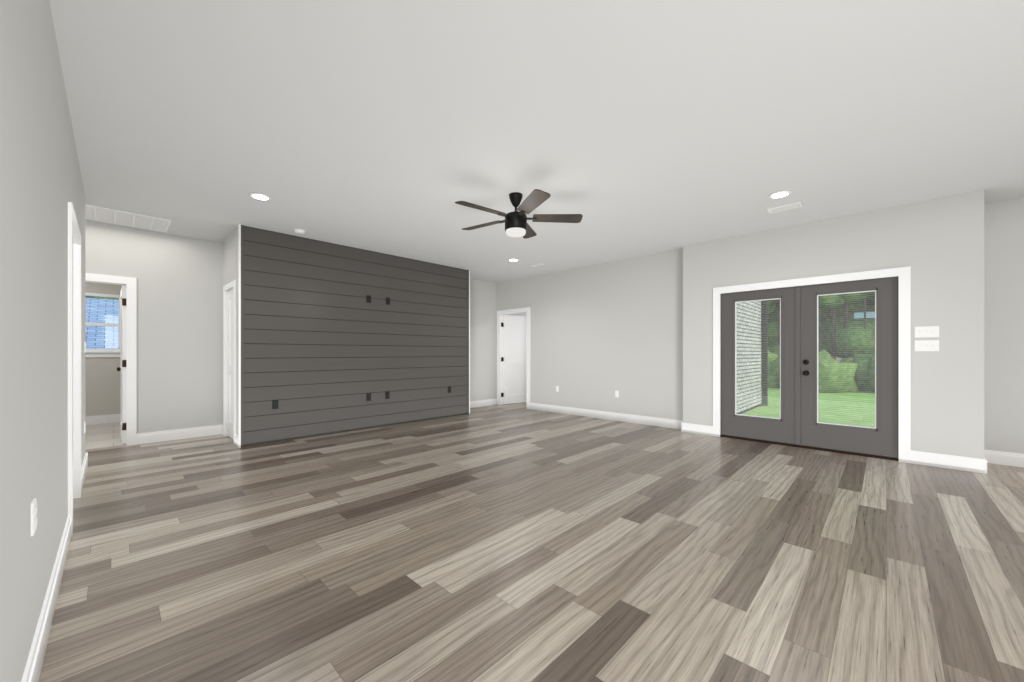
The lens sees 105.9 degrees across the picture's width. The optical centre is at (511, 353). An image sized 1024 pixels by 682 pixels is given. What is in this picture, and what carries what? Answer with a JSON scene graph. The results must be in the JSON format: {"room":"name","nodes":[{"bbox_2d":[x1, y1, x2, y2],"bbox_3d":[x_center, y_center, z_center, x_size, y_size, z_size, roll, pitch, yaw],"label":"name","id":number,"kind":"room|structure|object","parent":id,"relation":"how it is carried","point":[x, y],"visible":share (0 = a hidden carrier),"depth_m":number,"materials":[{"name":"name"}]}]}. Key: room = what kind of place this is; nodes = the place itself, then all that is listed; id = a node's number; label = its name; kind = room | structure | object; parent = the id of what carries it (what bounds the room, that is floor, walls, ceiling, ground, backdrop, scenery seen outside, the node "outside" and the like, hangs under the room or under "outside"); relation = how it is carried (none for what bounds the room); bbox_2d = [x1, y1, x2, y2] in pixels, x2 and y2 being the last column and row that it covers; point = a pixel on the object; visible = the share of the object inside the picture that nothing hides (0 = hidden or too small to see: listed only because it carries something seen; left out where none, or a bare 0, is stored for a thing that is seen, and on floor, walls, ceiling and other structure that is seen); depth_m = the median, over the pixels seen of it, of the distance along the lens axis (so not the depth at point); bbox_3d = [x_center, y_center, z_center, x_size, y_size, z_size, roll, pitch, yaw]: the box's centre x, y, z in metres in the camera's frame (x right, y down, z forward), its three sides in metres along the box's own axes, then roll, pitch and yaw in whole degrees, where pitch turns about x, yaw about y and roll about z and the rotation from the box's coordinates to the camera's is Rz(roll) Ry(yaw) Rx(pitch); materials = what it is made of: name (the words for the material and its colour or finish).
{"room":"empty living room","nodes":[
{"label":"empty living room","id":0,"kind":"room"},
{"bbox_2d":[0,0,84,681],"bbox_3d":[-1.186,-0.210,0.788,9.040,2.740,0.120,0,0,44],"label":"wall","id":1,"kind":"structure","parent":0,"point":[41,185],"depth_m":1.37,"materials":[{"name":"grey paint"}]},
{"bbox_2d":[31,498,36,535],"bbox_3d":[-1.694,0.580,1.370,0.070,0.114,0.010,0,0,44],"label":"outlet","id":2,"kind":"object","parent":1,"relation":"attached to","point":[33,515],"visible":1,"depth_m":1.35,"materials":[{"name":"white plastic"}]},
{"bbox_2d":[21,515,71,681],"bbox_3d":[-0.387,1.093,0.108,6.706,0.135,0.016,0,0,44],"label":"baseboard","id":3,"kind":"structure","parent":1,"relation":"attached to","point":[35,659],"depth_m":1.57,"materials":[{"name":"white wood"}]},
{"bbox_2d":[68,202,80,534],"bbox_3d":[-3.211,0.103,2.750,1.028,2.114,0.156,0,0,44],"label":"trim","id":4,"kind":"structure","parent":1,"relation":"attached to","point":[74,362],"depth_m":3.08,"materials":[{"name":"white wood"}]},
{"bbox_2d":[81,452,87,492],"bbox_3d":[-3.955,1.093,3.566,1.176,0.135,0.016,0,0,44],"label":"baseboard","id":5,"kind":"structure","parent":1,"relation":"attached to","point":[85,462],"depth_m":3.53,"materials":[{"name":"white wood"}]},
{"bbox_2d":[85,282,121,416],"bbox_3d":[-7.178,-0.210,6.043,0.120,2.740,3.490,0,0,44],"label":"wall","id":6,"kind":"structure","parent":0,"point":[102,385],"depth_m":6.38,"materials":[{"name":"grey paint"}]},
{"bbox_2d":[85,293,119,356],"bbox_3d":[-6.946,-0.455,6.257,0.155,1.050,1.000,0,0,44],"label":"window","id":7,"kind":"structure","parent":6,"relation":"in","point":[102,352],"depth_m":6.41,"materials":[{"name":"white"}]},
{"bbox_2d":[85,414,119,424],"bbox_3d":[-7.129,1.093,5.996,0.016,0.135,3.490,0,0,44],"label":"baseboard","id":8,"kind":"structure","parent":6,"relation":"attached to","point":[99,419],"depth_m":6.37,"materials":[{"name":"white wood"}]},
{"bbox_2d":[85,422,125,449],"bbox_3d":[-6.319,1.220,5.212,2.510,0.120,3.730,0,0,44],"label":"floor","id":9,"kind":"structure","parent":0,"point":[102,435],"depth_m":5.44,"materials":[{"name":"beige tile"}]},
{"bbox_2d":[85,220,221,433],"bbox_3d":[-4.159,-0.210,5.638,0.120,2.740,7.110,0,0,44],"label":"wall","id":10,"kind":"structure","parent":0,"point":[179,332],"depth_m":5.15,"materials":[{"name":"grey paint"}]},
{"bbox_2d":[85,273,136,445],"bbox_3d":[-5.143,0.103,4.622,0.156,2.114,0.928,0,0,44],"label":"door frame","id":11,"kind":"structure","parent":10,"relation":"attached to","point":[130,283],"depth_m":4.86,"materials":[{"name":"white wood"}]},
{"bbox_2d":[117,285,125,443],"bbox_3d":[-5.197,0.143,5.157,0.767,2.018,0.109,0,0,44],"label":"door","id":12,"kind":"structure","parent":10,"relation":"in","point":[122,368],"depth_m":4.91,"materials":[{"name":"white wood"}]},
{"bbox_2d":[137,425,222,443],"bbox_3d":[-4.455,1.093,5.218,0.040,0.135,0.886,0,0,44],"label":"baseboard","id":13,"kind":"structure","parent":10,"relation":"attached to","point":[150,437],"depth_m":5.19,"materials":[{"name":"white wood"}]},
{"bbox_2d":[222,228,237,433],"bbox_3d":[-4.682,-0.210,6.138,3.572,2.740,0.120,0,0,44],"label":"wall","id":14,"kind":"structure","parent":0,"point":[229,258],"depth_m":5.08,"materials":[{"name":"grey paint"}]},
{"bbox_2d":[223,280,235,443],"bbox_3d":[-3.744,0.113,5.218,0.728,2.094,0.138,0,0,44],"label":"door frame","id":15,"kind":"structure","parent":14,"relation":"attached to","point":[229,286],"depth_m":5.38,"materials":[{"name":"white wood"}]},
{"bbox_2d":[228,289,232,438],"bbox_3d":[-3.752,0.143,5.209,0.594,2.018,0.035,0,0,44],"label":"closet door","id":16,"kind":"structure","parent":14,"relation":"in","point":[230,363],"depth_m":5.33,"materials":[{"name":"white wood"}]},
{"bbox_2d":[470,279,525,400],"bbox_3d":[0.642,-0.210,9.842,0.124,2.740,5.610,0,0,44],"label":"wall","id":17,"kind":"structure","parent":0,"point":[482,340],"depth_m":8.43,"materials":[{"name":"grey paint"}]},
{"bbox_2d":[470,399,496,407],"bbox_3d":[-0.806,1.093,8.252,0.016,0.135,1.310,0,0,44],"label":"baseboard","id":18,"kind":"structure","parent":17,"relation":"attached to","point":[480,403],"depth_m":8.43,"materials":[{"name":"white wood"}]},
{"bbox_2d":[39,402,1023,681],"bbox_3d":[0.452,1.220,4.993,12.540,0.120,12.840,0,0,44],"label":"floor","id":19,"kind":"structure","parent":0,"point":[511,542],"depth_m":2.15,"materials":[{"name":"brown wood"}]},
{"bbox_2d":[49,0,1023,282],"bbox_3d":[0.452,-1.640,4.993,12.540,0.120,12.840,0,0,44],"label":"ceiling","id":20,"kind":"structure","parent":0,"point":[625,128],"depth_m":2.57,"materials":[{"name":"white paint"}]},
{"bbox_2d":[85,204,170,231],"bbox_3d":[-4.541,-1.573,4.525,0.620,0.012,0.780,0,0,44],"label":"ceiling vent","id":21,"kind":"object","parent":20,"relation":"in","point":[102,214],"visible":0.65,"depth_m":4.51,"materials":[{"name":"white plastic"}]},
{"bbox_2d":[249,193,271,200],"bbox_3d":[-2.536,-1.573,3.892,0.194,0.009,0.194,0,0,44],"label":"recessed light","id":22,"kind":"object","parent":20,"relation":"in","point":[260,196],"visible":1,"depth_m":3.88,"materials":[{"name":"white plastic"}]},
{"bbox_2d":[294,229,304,233],"bbox_3d":[-2.737,-1.562,4.978,0.132,0.036,0.132,0,0,44],"label":"smoke detector","id":23,"kind":"object","parent":20,"relation":"attached to","point":[299,231],"visible":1,"depth_m":4.94,"materials":[{"name":"white plastic"}]},
{"bbox_2d":[508,258,518,261],"bbox_3d":[0.025,-1.573,6.535,0.194,0.009,0.194,0,0,44],"label":"recessed light","id":24,"kind":"object","parent":20,"relation":"in","point":[513,260],"visible":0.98,"depth_m":6.54,"materials":[{"name":"white plastic"}]},
{"bbox_2d":[455,189,582,238],"bbox_3d":[0.004,-1.379,3.857,1.282,0.402,1.274,0,0,44],"label":"ceiling fan","id":25,"kind":"object","parent":20,"relation":"hanging from","point":[516,223],"visible":1,"depth_m":3.79,"materials":[{"name":"black metal"}]},
{"bbox_2d":[768,190,791,198],"bbox_3d":[2.662,-1.573,3.840,0.194,0.009,0.194,0,0,44],"label":"recessed light","id":26,"kind":"object","parent":20,"relation":"in","point":[780,194],"visible":0.96,"depth_m":3.83,"materials":[{"name":"white plastic"}]},
{"bbox_2d":[767,202,802,212],"bbox_3d":[2.954,-1.573,4.184,0.300,0.011,0.150,0,0,44],"label":"ceiling vent","id":27,"kind":"object","parent":20,"relation":"in","point":[785,207],"visible":0.96,"depth_m":4.17,"materials":[{"name":"white plastic"}]},
{"bbox_2d":[496,249,682,420],"bbox_3d":[1.183,-0.210,7.320,4.170,2.740,0.120,0,0,44],"label":"wall","id":28,"kind":"structure","parent":0,"point":[600,334],"depth_m":6.75,"materials":[{"name":"grey paint"}]},
{"bbox_2d":[497,307,529,408],"bbox_3d":[0.066,0.103,8.402,0.988,2.114,0.156,0,0,44],"label":"door frame","id":29,"kind":"structure","parent":28,"relation":"attached to","point":[501,313],"depth_m":8.63,"materials":[{"name":"white wood"}]},
{"bbox_2d":[503,315,525,403],"bbox_3d":[0.146,0.143,8.954,0.163,2.018,0.812,0,0,44],"label":"door","id":30,"kind":"structure","parent":28,"relation":"in","point":[514,361],"depth_m":8.89,"materials":[{"name":"white wood"}]},
{"bbox_2d":[530,403,680,428],"bbox_3d":[1.503,1.093,6.915,3.146,0.135,0.016,0,0,44],"label":"baseboard","id":31,"kind":"structure","parent":28,"relation":"attached to","point":[654,421],"depth_m":6.69,"materials":[{"name":"white wood"}]},
{"bbox_2d":[683,190,983,458],"bbox_3d":[3.790,-0.210,4.974,2.840,2.740,0.700,0,0,44],"label":"wall","id":32,"kind":"structure","parent":0,"point":[937,245],"depth_m":4.05,"materials":[{"name":"grey paint"}]},
{"bbox_2d":[681,420,712,435],"bbox_3d":[2.672,1.093,5.574,0.432,0.135,0.036,0,0,44],"label":"baseboard","id":33,"kind":"structure","parent":32,"relation":"attached to","point":[685,427],"depth_m":5.56,"materials":[{"name":"white wood"}]},
{"bbox_2d":[721,286,799,444],"bbox_3d":[3.248,0.156,5.088,0.897,1.964,0.065,0,0,44],"label":"door","id":34,"kind":"structure","parent":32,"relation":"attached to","point":[784,427],"depth_m":5.02,"materials":[{"name":"grey paint"}]},
{"bbox_2d":[713,266,910,462],"bbox_3d":[3.564,0.123,4.798,1.928,2.074,0.168,0,0,44],"label":"door frame","id":35,"kind":"structure","parent":32,"relation":"attached to","point":[903,274],"depth_m":4.29,"materials":[{"name":"white painted wood"}]},
{"bbox_2d":[800,277,898,458],"bbox_3d":[3.852,0.156,4.462,0.873,1.964,0.124,0,0,44],"label":"door","id":36,"kind":"structure","parent":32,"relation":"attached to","point":[881,438],"depth_m":4.41,"materials":[{"name":"grey paint"}]},
{"bbox_2d":[915,340,938,350],"bbox_3d":[4.287,-0.077,3.993,0.174,0.114,0.017,0,0,44],"label":"switch plate","id":37,"kind":"object","parent":32,"relation":"attached to","point":[926,345],"visible":1,"depth_m":3.99,"materials":[{"name":"white plastic"}]},
{"bbox_2d":[915,326,938,337],"bbox_3d":[4.287,-0.220,3.993,0.174,0.114,0.017,0,0,44],"label":"switch plate","id":38,"kind":"object","parent":32,"relation":"attached to","point":[927,331],"visible":1,"depth_m":3.99,"materials":[{"name":"white plastic"}]},
{"bbox_2d":[911,450,980,472],"bbox_3d":[4.376,1.093,3.909,0.476,0.135,0.016,0,0,44],"label":"baseboard","id":39,"kind":"structure","parent":32,"relation":"attached to","point":[970,464],"depth_m":3.89,"materials":[{"name":"white wood"}]},
{"bbox_2d":[981,451,988,473],"bbox_3d":[4.761,1.093,3.925,0.016,0.135,0.576,0,0,44],"label":"baseboard","id":40,"kind":"structure","parent":32,"relation":"attached to","point":[984,461],"depth_m":3.73,"materials":[{"name":"white wood"}]},
{"bbox_2d":[984,198,1023,453],"bbox_3d":[5.888,-0.210,3.346,2.440,2.740,0.120,0,0,44],"label":"wall","id":41,"kind":"structure","parent":0,"point":[1003,326],"depth_m":4.01,"materials":[{"name":"grey paint"}]},
{"bbox_2d":[984,450,1023,466],"bbox_3d":[5.787,1.093,3.349,2.290,0.135,0.016,0,0,44],"label":"baseboard","id":42,"kind":"structure","parent":41,"relation":"attached to","point":[995,457],"depth_m":4.00,"materials":[{"name":"white wood"}]},
{"label":"outside","id":43,"kind":"structure","parent":0,"visible":0},
{"bbox_2d":[743,387,874,426],"bbox_3d":[11.288,1.330,15.241,85.000,0.260,82.400,0,0,44],"label":"lawn","id":44,"kind":"structure","parent":43,"point":[841,406],"depth_m":8.37,"materials":[{"name":"green plant"}]},
{"bbox_2d":[85,297,118,348],"bbox_3d":[-11.762,0.700,10.981,4.277,4.921,14.000,0,0,44],"label":"neighbor roof","id":45,"kind":"structure","parent":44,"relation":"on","point":[107,317],"depth_m":11.09,"materials":[{"name":"blue"}]},
{"bbox_2d":[85,292,874,392],"bbox_3d":[2.284,-5.385,13.047,39.295,15.088,39.904,0,0,44],"label":"garden","id":46,"kind":"object","parent":44,"relation":"on","point":[859,331],"depth_m":13.19,"materials":[{"name":"green plant"}]},
{"bbox_2d":[737,301,760,413],"bbox_3d":[4.212,-0.420,7.379,0.100,3.240,4.180,0,0,44],"label":"brick wall","id":47,"kind":"structure","parent":44,"relation":"on","point":[739,370],"depth_m":8.04,"materials":[{"name":"white brick"}]},
{"bbox_2d":[762,300,767,405],"bbox_3d":[5.787,-0.420,8.846,0.100,3.240,0.100,0,0,44],"label":"porch post","id":48,"kind":"object","parent":44,"relation":"on","point":[764,334],"depth_m":8.81,"materials":[{"name":"black"}]},
{"bbox_3d":[-2.138,-0.210,6.111,0.120,2.740,3.620,0,0,44],"label":"wall","id":49,"kind":"structure","parent":0,"visible":0},
{"bbox_2d":[238,224,469,447],"bbox_3d":[-2.089,-0.210,6.062,0.042,2.740,3.660,0,0,44],"label":"trim","id":50,"kind":"structure","parent":49,"relation":"attached to","point":[239,335],"depth_m":4.75,"materials":[{"name":"white wood"}]},
{"bbox_2d":[241,225,468,446],"bbox_3d":[-2.087,-0.210,6.061,0.024,2.740,3.620,0,0,44],"label":"wall","id":51,"kind":"structure","parent":49,"relation":"attached to","point":[327,348],"depth_m":5.65,"materials":[{"name":"grey wood"}]},
{"bbox_2d":[272,400,277,408],"bbox_3d":[-3.077,0.670,5.022,0.010,0.114,0.070,0,0,44],"label":"outlet","id":52,"kind":"object","parent":51,"relation":"attached to","point":[274,404],"visible":1,"depth_m":5.02,"materials":[{"name":"black plastic"}]},
{"bbox_2d":[366,393,370,400],"bbox_3d":[-2.199,0.675,5.929,0.010,0.114,0.070,0,0,44],"label":"outlet","id":53,"kind":"object","parent":51,"relation":"attached to","point":[368,396],"visible":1,"depth_m":5.92,"materials":[{"name":"black plastic"}]},
{"bbox_2d":[366,295,370,302],"bbox_3d":[-2.199,-0.830,5.929,0.010,0.114,0.070,0,0,44],"label":"outlet","id":54,"kind":"object","parent":51,"relation":"attached to","point":[368,298],"visible":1,"depth_m":5.92,"materials":[{"name":"black plastic"}]},
{"bbox_2d":[385,391,389,398],"bbox_3d":[-1.983,0.670,6.151,0.010,0.114,0.070,0,0,44],"label":"outlet","id":55,"kind":"object","parent":51,"relation":"attached to","point":[387,395],"visible":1,"depth_m":6.15,"materials":[{"name":"black plastic"}]},
{"bbox_2d":[386,297,389,304],"bbox_3d":[-1.977,-0.830,6.158,0.010,0.114,0.070,0,0,44],"label":"outlet","id":56,"kind":"object","parent":51,"relation":"attached to","point":[387,301],"visible":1,"depth_m":6.15,"materials":[{"name":"black plastic"}]}
]}

